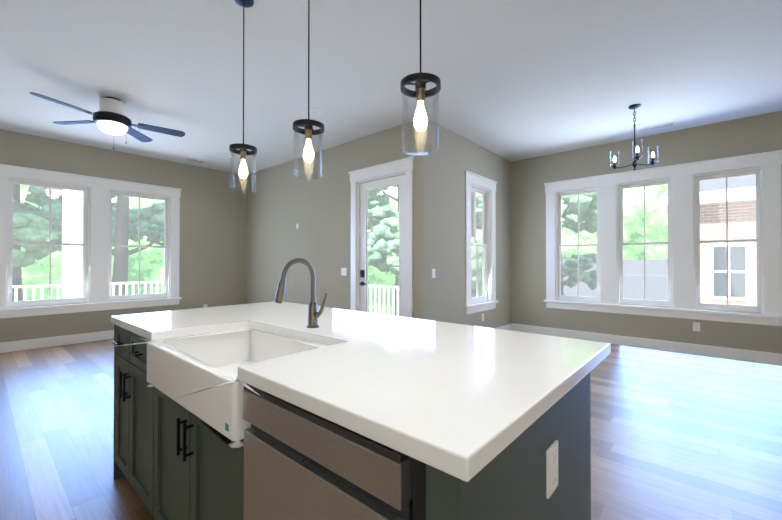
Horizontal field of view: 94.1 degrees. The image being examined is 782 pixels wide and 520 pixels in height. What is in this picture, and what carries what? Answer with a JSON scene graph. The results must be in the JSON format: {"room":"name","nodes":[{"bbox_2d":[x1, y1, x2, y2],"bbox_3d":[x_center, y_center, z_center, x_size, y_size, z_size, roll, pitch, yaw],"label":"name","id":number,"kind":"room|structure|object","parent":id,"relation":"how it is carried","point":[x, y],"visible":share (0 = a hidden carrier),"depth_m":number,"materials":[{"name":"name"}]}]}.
{"room":"kitchen","nodes":[
{"label":"kitchen","id":0,"kind":"room"},
{"bbox_2d":[0,129,245,342],"bbox_3d":[-4.879,-0.256,5.577,0.150,3.050,5.750,0,-1,41],"label":"wall","id":1,"kind":"structure","parent":0,"point":[212,264],"depth_m":6.66,"materials":[{"name":"beige paint"}]},
{"bbox_2d":[0,330,113,352],"bbox_3d":[-4.818,1.198,5.512,0.014,0.140,5.450,0,-1,41],"label":"baseboard","id":2,"kind":"structure","parent":1,"relation":"attached to","point":[12,346],"depth_m":5.35,"materials":[{"name":"white wood"}]},
{"bbox_2d":[0,164,181,317],"bbox_3d":[-4.649,-0.251,5.787,0.193,2.102,2.370,0,-1,41],"label":"window","id":3,"kind":"structure","parent":1,"relation":"in","point":[98,246],"depth_m":5.69,"materials":[{"name":"white wood"}]},
{"bbox_2d":[245,121,413,317],"bbox_3d":[-1.314,-0.252,6.171,4.420,3.050,0.150,0,-1,41],"label":"wall","id":4,"kind":"structure","parent":0,"point":[282,200],"depth_m":6.11,"materials":[{"name":"beige paint"}]},
{"bbox_2d":[341,268,346,275],"bbox_3d":[-0.718,0.178,5.536,0.118,0.118,0.009,0,-1,41],"label":"light switch","id":5,"kind":"object","parent":4,"relation":"attached to","point":[343,271],"visible":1,"depth_m":5.53,"materials":[{"name":"white plastic"}]},
{"bbox_2d":[348,156,414,317],"bbox_3d":[-0.121,-0.026,5.088,1.220,2.582,0.174,0,-1,41],"label":"door","id":6,"kind":"structure","parent":4,"relation":"attached to","point":[361,185],"depth_m":5.07,"materials":[{"name":"white wood"}]},
{"bbox_2d":[0,312,781,519],"bbox_3d":[0.018,1.310,3.033,10.850,0.120,8.415,0,-1,41],"label":"floor","id":7,"kind":"structure","parent":0,"point":[679,436],"depth_m":2.56,"materials":[{"name":"brown wood"}]},
{"bbox_2d":[102,322,590,519],"bbox_3d":[-0.515,0.797,1.569,2.258,0.885,1.034,0,-1,41],"label":"kitchen island","id":8,"kind":"object","parent":7,"relation":"on","point":[278,408],"depth_m":1.00,"materials":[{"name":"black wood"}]},
{"bbox_2d":[243,383,412,519],"bbox_3d":[0.059,0.745,1.153,0.594,0.773,0.802,0,-1,41],"label":"dishwasher","id":9,"kind":"object","parent":8,"relation":"in","point":[301,463],"depth_m":0.84,"materials":[{"name":"silver metal"}]},
{"bbox_2d":[111,302,609,481],"bbox_3d":[-0.384,0.347,1.723,2.284,0.063,1.075,0,-1,41],"label":"island countertop","id":10,"kind":"structure","parent":8,"relation":"on","point":[458,396],"depth_m":1.07,"materials":[{"name":"white stone"}]},
{"bbox_2d":[102,328,325,447],"bbox_3d":[-0.599,0.450,1.497,1.144,0.192,0.811,0,-1,41],"label":"sink","id":11,"kind":"object","parent":10,"relation":"in","point":[196,370],"depth_m":1.34,"materials":[{"name":"white ceramic"}]},
{"bbox_2d":[275,258,327,327],"bbox_3d":[-0.398,0.153,1.632,0.126,0.324,0.227,0,-1,41],"label":"faucet","id":12,"kind":"object","parent":10,"relation":"on","point":[313,314],"depth_m":1.68,"materials":[{"name":"silver metal"}]},
{"bbox_2d":[0,0,781,173],"bbox_3d":[0.018,-1.875,3.056,10.850,0.150,8.415,0,-1,41],"label":"ceiling","id":13,"kind":"structure","parent":0,"point":[522,79],"depth_m":3.43,"materials":[{"name":"white paint"}]},
{"bbox_2d":[30,92,184,148],"bbox_3d":[-3.211,-1.493,4.177,0.907,0.595,1.383,0,-1,41],"label":"fan","id":14,"kind":"object","parent":13,"relation":"hanging from","point":[110,117],"visible":1,"depth_m":4.00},
{"bbox_2d":[186,158,205,162],"bbox_3d":[-3.478,-1.771,6.492,0.130,0.012,0.300,0,-1,41],"label":"ceiling vent","id":15,"kind":"object","parent":13,"relation":"in","point":[194,160],"visible":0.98,"depth_m":6.46,"materials":[{"name":"white metal"}]},
{"bbox_2d":[229,0,256,191],"bbox_3d":[-1.019,-1.138,2.515,0.178,1.329,0.178,0,-1,41],"label":"pendant light","id":16,"kind":"object","parent":13,"relation":"hanging from","point":[243,152],"visible":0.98,"depth_m":2.51,"materials":[{"name":"black metal"}]},
{"bbox_2d":[293,0,323,179],"bbox_3d":[-0.475,-1.141,2.103,0.178,1.329,0.178,0,-1,41],"label":"pendant light","id":17,"kind":"object","parent":13,"relation":"hanging from","point":[308,131],"visible":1,"depth_m":2.09,"materials":[{"name":"black metal"}]},
{"bbox_2d":[309,108,321,114],"bbox_3d":[-0.912,-1.797,4.383,0.168,0.026,0.168,0,-1,41],"label":"recessed light","id":18,"kind":"object","parent":13,"relation":"in","point":[320,112],"visible":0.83,"depth_m":4.37,"materials":[{"name":"white"}]},
{"bbox_2d":[400,0,440,155],"bbox_3d":[0.131,-1.145,1.611,0.178,1.329,0.178,0,-1,41],"label":"pendant light","id":19,"kind":"object","parent":13,"relation":"hanging from","point":[420,94],"visible":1,"depth_m":1.59,"materials":[{"name":"black metal"}]},
{"bbox_2d":[610,104,657,170],"bbox_3d":[2.792,-1.413,4.226,0.466,0.754,0.462,0,-1,41],"label":"chandelier","id":20,"kind":"object","parent":13,"relation":"hanging from","point":[634,164],"visible":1,"depth_m":4.23,"materials":[{"name":"black metal"}]},
{"bbox_2d":[637,122,674,131],"bbox_3d":[3.555,-1.783,4.890,0.400,0.012,0.110,0,-1,41],"label":"ceiling vent","id":21,"kind":"object","parent":13,"relation":"in","point":[656,127],"visible":0.98,"depth_m":4.88,"materials":[{"name":"white metal"}]},
{"bbox_2d":[414,120,511,327],"bbox_3d":[1.282,-0.256,5.663,0.150,3.050,2.815,0,-1,41],"label":"wall","id":22,"kind":"structure","parent":0,"point":[439,211],"depth_m":5.02,"materials":[{"name":"beige paint"}]},
{"bbox_2d":[464,170,498,314],"bbox_3d":[1.374,-0.251,5.717,0.193,2.102,1.020,0,-1,41],"label":"nook window","id":23,"kind":"structure","parent":22,"relation":"in","point":[484,187],"depth_m":5.82,"materials":[{"name":"white wood"}]},
{"bbox_2d":[495,323,511,330],"bbox_3d":[1.289,1.198,5.536,0.014,0.140,2.679,0,-1,41],"label":"baseboard","id":24,"kind":"structure","parent":22,"relation":"attached to","point":[507,327],"depth_m":6.36,"materials":[{"name":"white"}]},
{"bbox_2d":[511,111,781,353],"bbox_3d":[4.520,-0.264,4.590,6.130,3.050,0.150,0,-1,41],"label":"wall","id":25,"kind":"structure","parent":0,"point":[761,133],"depth_m":5.45,"materials":[{"name":"beige paint"}]},
{"bbox_2d":[512,323,781,365],"bbox_3d":[4.409,1.191,4.567,5.980,0.140,0.014,0,-1,41],"label":"baseboard","id":26,"kind":"structure","parent":25,"relation":"attached to","point":[735,354],"depth_m":5.09,"materials":[{"name":"white wood"}]},
{"bbox_2d":[544,150,781,325],"bbox_3d":[3.677,-0.255,5.286,2.785,2.102,0.193,0,-1,41],"label":"window","id":27,"kind":"structure","parent":25,"relation":"in","point":[684,241],"depth_m":4.98,"materials":[{"name":"white wood"}]},
{"bbox_2d":[693,322,699,331],"bbox_3d":[4.080,0.893,4.862,0.075,0.118,0.008,0,-1,41],"label":"electrical outlet","id":28,"kind":"object","parent":25,"relation":"attached to","point":[696,326],"visible":1,"depth_m":4.86,"materials":[{"name":"white plastic"}]},
{"label":"outside","id":29,"kind":"structure","parent":0,"visible":0},
{"bbox_2d":[368,305,391,313],"bbox_3d":[-0.283,4.428,6.795,90.000,0.300,90.000,0,-1,41],"label":"ground","id":30,"kind":"structure","parent":29,"point":[381,309],"depth_m":32.85,"materials":[{"name":"green plant"}]},
{"bbox_2d":[12,211,60,300],"bbox_3d":[-11.048,-2.104,10.766,5.330,12.933,4.746,0,-1,41],"label":"tree","id":31,"kind":"object","parent":30,"relation":"on","point":[28,226],"depth_m":9.73,"materials":[{"name":"green plant"}]},
{"bbox_2d":[13,184,83,300],"bbox_3d":[-14.096,-3.991,12.935,5.785,16.744,6.611,0,-1,41],"label":"tree","id":32,"kind":"object","parent":30,"relation":"on","point":[19,205],"depth_m":12.94,"materials":[{"name":"green plant"}]},
{"bbox_2d":[13,186,163,295],"bbox_3d":[-8.415,-2.545,11.642,5.124,13.828,6.248,0,-1,41],"label":"tree","id":33,"kind":"object","parent":30,"relation":"on","point":[122,203],"depth_m":11.38,"materials":[{"name":"green plant"}]},
{"bbox_2d":[112,202,163,245],"bbox_3d":[-10.501,-3.346,17.456,6.135,15.512,6.190,0,-1,41],"label":"tree","id":34,"kind":"object","parent":30,"relation":"on","point":[133,220],"depth_m":16.56,"materials":[{"name":"green plant"}]},
{"bbox_2d":[12,189,398,315],"bbox_3d":[-3.815,1.116,5.270,6.960,6.300,7.610,0,-1,41],"label":"porch","id":35,"kind":"object","parent":30,"relation":"on","point":[77,232],"depth_m":7.21,"materials":[{"name":"white paint"}]},
{"bbox_2d":[368,189,397,272],"bbox_3d":[-1.560,-2.061,15.498,5.097,12.916,4.554,0,-1,41],"label":"tree","id":36,"kind":"object","parent":30,"relation":"on","point":[379,258],"depth_m":14.30,"materials":[{"name":"green plant"}]},
{"bbox_2d":[368,187,398,314],"bbox_3d":[0.296,-3.341,23.034,6.509,15.585,7.152,0,-1,41],"label":"tree","id":37,"kind":"object","parent":30,"relation":"on","point":[385,211],"depth_m":22.12,"materials":[{"name":"green plant"}]},
{"bbox_2d":[377,185,398,258],"bbox_3d":[0.953,-2.307,16.135,5.468,13.416,4.810,0,-1,41],"label":"tree","id":38,"kind":"object","parent":30,"relation":"on","point":[393,253],"depth_m":14.41,"materials":[{"name":"green plant"}]},
{"bbox_2d":[384,217,481,289],"bbox_3d":[1.792,-1.040,11.550,4.323,10.812,3.793,0,-1,41],"label":"tree","id":39,"kind":"object","parent":30,"relation":"on","point":[393,228],"depth_m":11.27,"materials":[{"name":"green plant"}]},
{"bbox_2d":[471,192,481,297],"bbox_3d":[3.633,-2.724,16.392,5.504,14.255,5.714,0,-1,41],"label":"tree","id":40,"kind":"object","parent":30,"relation":"on","point":[478,212],"depth_m":15.97,"materials":[{"name":"green plant"}]},
{"bbox_2d":[561,218,596,294],"bbox_3d":[3.438,0.260,7.598,1.965,8.167,1.655,0,-1,41],"label":"tree","id":41,"kind":"object","parent":30,"relation":"on","point":[583,263],"depth_m":7.09,"materials":[{"name":"green plant"}]},
{"bbox_2d":[561,192,596,233],"bbox_3d":[6.023,-2.007,13.372,4.957,12.784,4.236,0,-1,41],"label":"tree","id":42,"kind":"object","parent":30,"relation":"on","point":[589,217],"depth_m":12.10,"materials":[{"name":"green plant"}]},
{"bbox_2d":[562,259,667,300],"bbox_3d":[4.868,2.144,9.073,3.850,4.300,1.800,0,-1,41],"label":"shed","id":43,"kind":"object","parent":30,"relation":"on","point":[659,266],"depth_m":8.06,"materials":[{"name":"white paint"}]},
{"bbox_2d":[659,174,756,305],"bbox_3d":[15.524,-0.150,7.178,15.720,8.860,9.600,0,-1,41],"label":"house","id":44,"kind":"structure","parent":30,"relation":"on","point":[745,268],"depth_m":8.26,"materials":[{"name":"brick"}]},
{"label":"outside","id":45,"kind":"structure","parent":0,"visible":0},
{"bbox_2d":[20,184,667,305],"bbox_3d":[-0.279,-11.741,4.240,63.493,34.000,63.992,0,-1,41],"label":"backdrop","id":46,"kind":"structure","parent":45,"point":[650,250],"depth_m":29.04,"materials":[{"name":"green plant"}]}
]}

